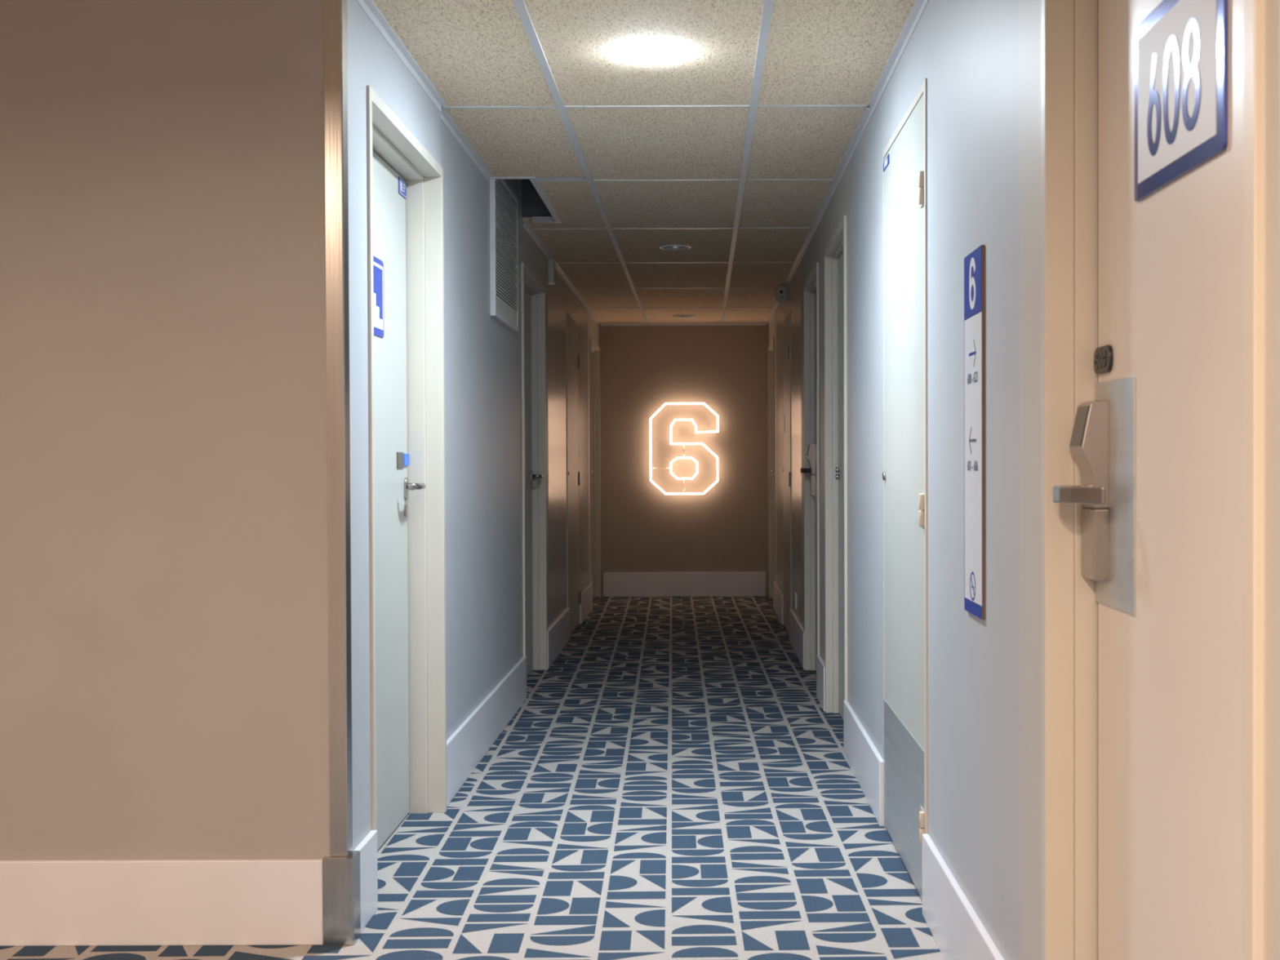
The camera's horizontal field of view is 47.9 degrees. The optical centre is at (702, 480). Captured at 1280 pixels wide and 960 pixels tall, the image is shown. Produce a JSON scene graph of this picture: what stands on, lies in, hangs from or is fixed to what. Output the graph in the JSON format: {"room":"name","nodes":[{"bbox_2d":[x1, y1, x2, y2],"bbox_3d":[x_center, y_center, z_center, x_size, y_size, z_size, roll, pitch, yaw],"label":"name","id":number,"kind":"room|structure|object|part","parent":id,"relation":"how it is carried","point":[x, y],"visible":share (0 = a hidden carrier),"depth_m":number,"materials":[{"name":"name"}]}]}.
{"room":"hotel corridor","nodes":[
{"label":"hotel corridor","id":0,"kind":"room"},
{"bbox_2d":[0,0,371,859],"bbox_3d":[-2.265,-0.221,3.452,2.872,2.600,0.250,0,1,0],"label":"wall","id":1,"kind":"structure","parent":0,"point":[164,669],"depth_m":3.33,"materials":[{"name":"beige paint"}]},
{"bbox_2d":[0,858,323,946],"bbox_3d":[-2.287,0.982,3.335,2.820,0.197,0.016,0,1,0],"label":"baseboard","id":2,"kind":"structure","parent":1,"relation":"attached to","point":[239,901],"depth_m":3.33,"materials":[{"name":"white wood"}]},
{"bbox_2d":[324,0,352,855],"bbox_3d":[-0.846,-0.152,3.350,0.041,2.046,0.049,0,1,0],"label":"guard","id":3,"kind":"object","parent":1,"relation":"attached to","point":[335,51],"visible":1,"depth_m":3.33,"materials":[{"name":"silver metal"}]},
{"bbox_2d":[322,850,360,945],"bbox_3d":[-0.840,0.974,3.357,0.070,0.201,0.068,0,1,0],"label":"guard","id":4,"kind":"object","parent":1,"relation":"attached to","point":[341,874],"visible":1,"depth_m":3.32,"materials":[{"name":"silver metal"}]},
{"bbox_2d":[0,595,944,959],"bbox_3d":[-1.508,1.080,4.998,4.777,0.051,14.167,0,1,0],"label":"floor","id":5,"kind":"structure","parent":0,"point":[676,784],"depth_m":4.34,"materials":[{"name":"blue carpet"}]},
{"bbox_2d":[365,13,599,740],"bbox_3d":[-0.988,-0.282,7.715,0.317,2.600,8.277,0,1,0],"label":"wall","id":6,"kind":"structure","parent":0,"point":[483,419],"depth_m":5.59,"materials":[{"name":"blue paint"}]},
{"bbox_2d":[366,85,446,850],"bbox_3d":[-0.925,0.041,4.088,0.210,2.050,1.014,0,1,0],"label":"door","id":7,"kind":"structure","parent":6,"relation":"in","point":[406,255],"depth_m":4.49,"materials":[{"name":"beige paint"}]},
{"bbox_3d":[-0.928,-0.526,4.096,0.001,0.184,0.192,0,1,0],"label":"sign panel","id":8,"kind":"part","parent":7,"relation":"part of","materials":[{"name":"plastic"}]},
{"bbox_2d":[399,177,406,197],"bbox_3d":[-0.929,-0.908,4.477,0.001,0.044,0.099,0,1,0],"label":"print","id":9,"kind":"object","parent":7,"relation":"attached to","point":[402,181],"depth_m":4.47},
{"bbox_3d":[-0.894,0.020,4.447,0.062,0.021,0.144,0,1,0],"label":"handle","id":10,"kind":"part","parent":7,"relation":"part of","materials":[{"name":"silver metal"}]},
{"bbox_2d":[353,582,592,932],"bbox_3d":[-0.825,0.925,7.145,0.033,0.200,7.505,0,1,0],"label":"baseboard","id":11,"kind":"structure","parent":6,"relation":"attached to","point":[467,746],"depth_m":5.34,"materials":[{"name":"white wood"}]},
{"bbox_2d":[355,0,601,325],"bbox_3d":[-0.830,-1.219,7.578,0.039,0.024,8.527,0,1,0],"label":"trim","id":12,"kind":"structure","parent":6,"relation":"attached to","point":[369,7],"depth_m":4.46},
{"bbox_2d":[489,178,518,332],"bbox_3d":[-0.837,-0.962,6.120,0.022,0.600,0.735,0,1,0],"label":"air vent","id":13,"kind":"object","parent":6,"relation":"in","point":[504,224],"visible":0.85,"depth_m":6.06,"materials":[{"name":"grey metal"}]},
{"bbox_2d":[521,262,547,676],"bbox_3d":[-0.921,-0.002,7.251,0.172,2.050,0.960,0,1,0],"label":"door","id":14,"kind":"structure","parent":6,"relation":"in","point":[533,291],"depth_m":7.68,"materials":[{"name":"beige paint"}]},
{"bbox_3d":[-0.871,-0.019,7.575,0.062,0.021,0.144,0,1,0],"label":"handle","id":15,"kind":"part","parent":14,"relation":"part of","materials":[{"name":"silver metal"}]},
{"bbox_2d":[547,257,555,284],"bbox_3d":[-0.831,-1.152,7.960,0.035,0.139,0.070,0,1,0],"label":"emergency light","id":16,"kind":"object","parent":6,"relation":"attached to","point":[551,261],"visible":1,"depth_m":7.93,"materials":[{"name":"white plastic"}]},
{"bbox_2d":[565,311,581,635],"bbox_3d":[-0.873,-0.031,9.421,0.084,2.050,0.861,0,1,0],"label":"door","id":17,"kind":"structure","parent":6,"relation":"in","point":[573,359],"depth_m":9.39,"materials":[{"name":"beige paint"}]},
{"bbox_2d":[589,337,600,597],"bbox_3d":[-0.921,-0.056,11.360,0.172,2.050,0.940,0,1,0],"label":"door","id":18,"kind":"structure","parent":6,"relation":"in","point":[594,349],"depth_m":11.79,"materials":[{"name":"beige paint"}]},
{"bbox_2d":[372,0,915,323],"bbox_3d":[-0.151,-1.367,4.961,1.398,0.344,13.757,0,1,0],"label":"ceiling","id":19,"kind":"structure","parent":0,"point":[730,148],"depth_m":4.79,"materials":[{"name":"beige tile"}]},
{"bbox_2d":[488,177,562,222],"bbox_3d":[-0.756,-1.359,6.275,0.187,0.300,1.084,0,1,0],"label":"ceiling panel","id":20,"kind":"object","parent":19,"relation":"in","point":[535,204],"depth_m":6.79,"materials":[{"name":"metal"}]},
{"bbox_2d":[622,44,679,63],"bbox_3d":[-0.142,-1.180,3.995,0.156,0.020,0.156,0,1,0],"label":"recessed light","id":21,"kind":"object","parent":19,"relation":"in","point":[647,53],"visible":1,"depth_m":3.96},
{"bbox_2d":[657,244,692,250],"bbox_3d":[-0.142,-1.248,7.614,0.180,0.043,0.180,0,1,0],"label":"ceiling light","id":22,"kind":"object","parent":19,"relation":"attached to","point":[667,246],"visible":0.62,"depth_m":7.66,"materials":[{"name":"silver metal"}]},
{"bbox_2d":[672,314,695,317],"bbox_3d":[-0.142,-1.296,11.234,0.180,0.043,0.180,0,1,0],"label":"ceiling light","id":23,"kind":"object","parent":19,"relation":"attached to","point":[677,315],"visible":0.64,"depth_m":11.22,"materials":[{"name":"silver metal"}]},
{"bbox_2d":[599,323,768,596],"bbox_3d":[-0.147,-0.342,11.954,1.998,2.600,0.200,0,1,0],"label":"wall","id":24,"kind":"structure","parent":0,"point":[643,368],"depth_m":11.85,"materials":[{"name":"beige paint"}]},
{"bbox_2d":[649,402,718,494],"bbox_3d":[-0.146,-0.257,11.816,0.564,0.752,0.077,0,1,0],"label":"sign","id":25,"kind":"object","parent":24,"relation":"attached to","point":[665,403],"visible":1,"depth_m":11.78,"materials":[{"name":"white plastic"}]},
{"bbox_2d":[601,322,766,325],"bbox_3d":[-0.150,-1.279,11.830,1.354,0.022,0.022,0,1,0],"label":"trim","id":26,"kind":"structure","parent":24,"relation":"attached to","point":[668,323],"depth_m":11.84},
{"bbox_2d":[603,572,765,596],"bbox_3d":[-0.143,0.859,11.861,1.338,0.200,0.016,0,1,0],"label":"baseboard","id":27,"kind":"structure","parent":24,"relation":"attached to","point":[615,584],"depth_m":11.85,"materials":[{"name":"white wood"}]},
{"bbox_2d":[768,0,1279,959],"bbox_3d":[0.702,-0.252,4.976,0.300,2.600,13.757,0,1,0],"label":"wall","id":28,"kind":"structure","parent":0,"point":[980,60],"depth_m":2.89,"materials":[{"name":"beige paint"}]},
{"bbox_2d":[768,337,775,596],"bbox_3d":[0.614,-0.061,11.355,0.168,2.050,0.890,0,1,0],"label":"door","id":29,"kind":"structure","parent":28,"relation":"in","point":[771,495],"depth_m":11.76,"materials":[{"name":"beige paint"}]},
{"bbox_2d":[775,285,786,303],"bbox_3d":[0.513,-1.199,9.314,0.071,0.106,0.062,0,1,0],"label":"fire alarm","id":30,"kind":"object","parent":28,"relation":"attached to","point":[780,291],"visible":1,"depth_m":9.29,"materials":[{"name":"white plastic"}]},
{"bbox_2d":[782,309,791,634],"bbox_3d":[0.581,-0.035,9.350,0.084,2.050,0.860,0,1,0],"label":"door","id":31,"kind":"structure","parent":28,"relation":"in","point":[787,514],"depth_m":9.33,"materials":[{"name":"beige paint"}]},
{"bbox_3d":[0.548,-0.373,9.630,0.003,0.120,0.170,0,1,0],"label":"notice plate","id":32,"kind":"part","parent":31,"relation":"part of","materials":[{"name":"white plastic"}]},
{"bbox_2d":[794,592,796,609],"bbox_3d":[0.550,0.712,8.470,0.011,0.090,0.090,0,1,0],"label":"wall socket","id":33,"kind":"object","parent":28,"relation":"attached to","point":[795,593],"visible":1,"depth_m":8.43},
{"bbox_2d":[800,262,819,671],"bbox_3d":[0.608,-0.007,7.242,0.180,2.050,0.890,0,1,0],"label":"door","id":34,"kind":"structure","parent":28,"relation":"in","point":[811,470],"depth_m":7.64,"materials":[{"name":"beige paint"}]},
{"bbox_3d":[0.545,-0.049,7.558,0.054,0.026,0.127,0,1,0],"label":"handle","id":35,"kind":"part","parent":34,"relation":"part of","materials":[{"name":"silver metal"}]},
{"bbox_3d":[0.597,-0.051,7.562,0.002,0.344,0.157,0,1,0],"label":"lock plate","id":36,"kind":"part","parent":34,"relation":"part of","materials":[{"name":"metal"}]},
{"bbox_2d":[823,215,847,719],"bbox_3d":[0.621,0.011,5.941,0.155,2.050,0.890,0,1,0],"label":"door","id":37,"kind":"structure","parent":28,"relation":"in","point":[835,251],"depth_m":6.33,"materials":[{"name":"beige paint"}]},
{"bbox_2d":[766,0,928,325],"bbox_3d":[0.538,-1.190,4.963,0.022,0.022,13.757,0,1,0],"label":"trim","id":38,"kind":"structure","parent":28,"relation":"attached to","point":[919,6],"depth_m":4.73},
{"bbox_2d":[773,581,1004,959],"bbox_3d":[0.548,0.955,4.516,0.016,0.200,12.805,0,1,0],"label":"baseboard","id":39,"kind":"structure","parent":28,"relation":"attached to","point":[958,932],"depth_m":3.44,"materials":[{"name":"white wood"}]},
{"bbox_2d":[882,78,928,899],"bbox_3d":[0.579,0.037,3.951,0.088,2.050,0.840,0,1,0],"label":"door","id":40,"kind":"structure","parent":28,"relation":"in","point":[904,157],"depth_m":3.88,"materials":[{"name":"beige paint"}]},
{"bbox_3d":[0.553,0.860,3.974,0.002,0.380,0.789,0,1,0],"label":"kick plate","id":41,"kind":"part","parent":40,"relation":"part of","materials":[{"name":"metal"}]},
{"bbox_2d":[964,244,985,619],"bbox_3d":[0.549,-0.094,2.904,0.008,0.731,0.186,0,1,0],"label":"sign","id":42,"kind":"object","parent":28,"relation":"attached to","point":[975,262],"visible":1,"depth_m":2.88,"materials":[{"name":"white acrylic"},{"name":"blue acrylic"},{"name":"brown wood"}]},
{"bbox_2d":[1040,0,1264,959],"bbox_3d":[0.631,0.065,1.864,0.180,2.050,0.892,0,1,0],"label":"door","id":43,"kind":"structure","parent":28,"relation":"in","point":[1153,111],"depth_m":1.99,"materials":[{"name":"beige paint"}]},
{"bbox_3d":[0.568,0.022,2.183,0.054,0.026,0.127,0,1,0],"label":"handle","id":44,"kind":"part","parent":43,"relation":"part of","materials":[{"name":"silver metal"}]},
{"bbox_3d":[0.620,0.021,2.164,0.002,0.344,0.204,0,1,0],"label":"lock plate","id":45,"kind":"part","parent":43,"relation":"part of","materials":[{"name":"metal"}]},
{"bbox_3d":[0.614,-0.516,1.873,0.001,0.201,0.308,0,1,0],"label":"sign panel","id":46,"kind":"part","parent":43,"relation":"part of","materials":[{"name":"white plastic"}]}
]}

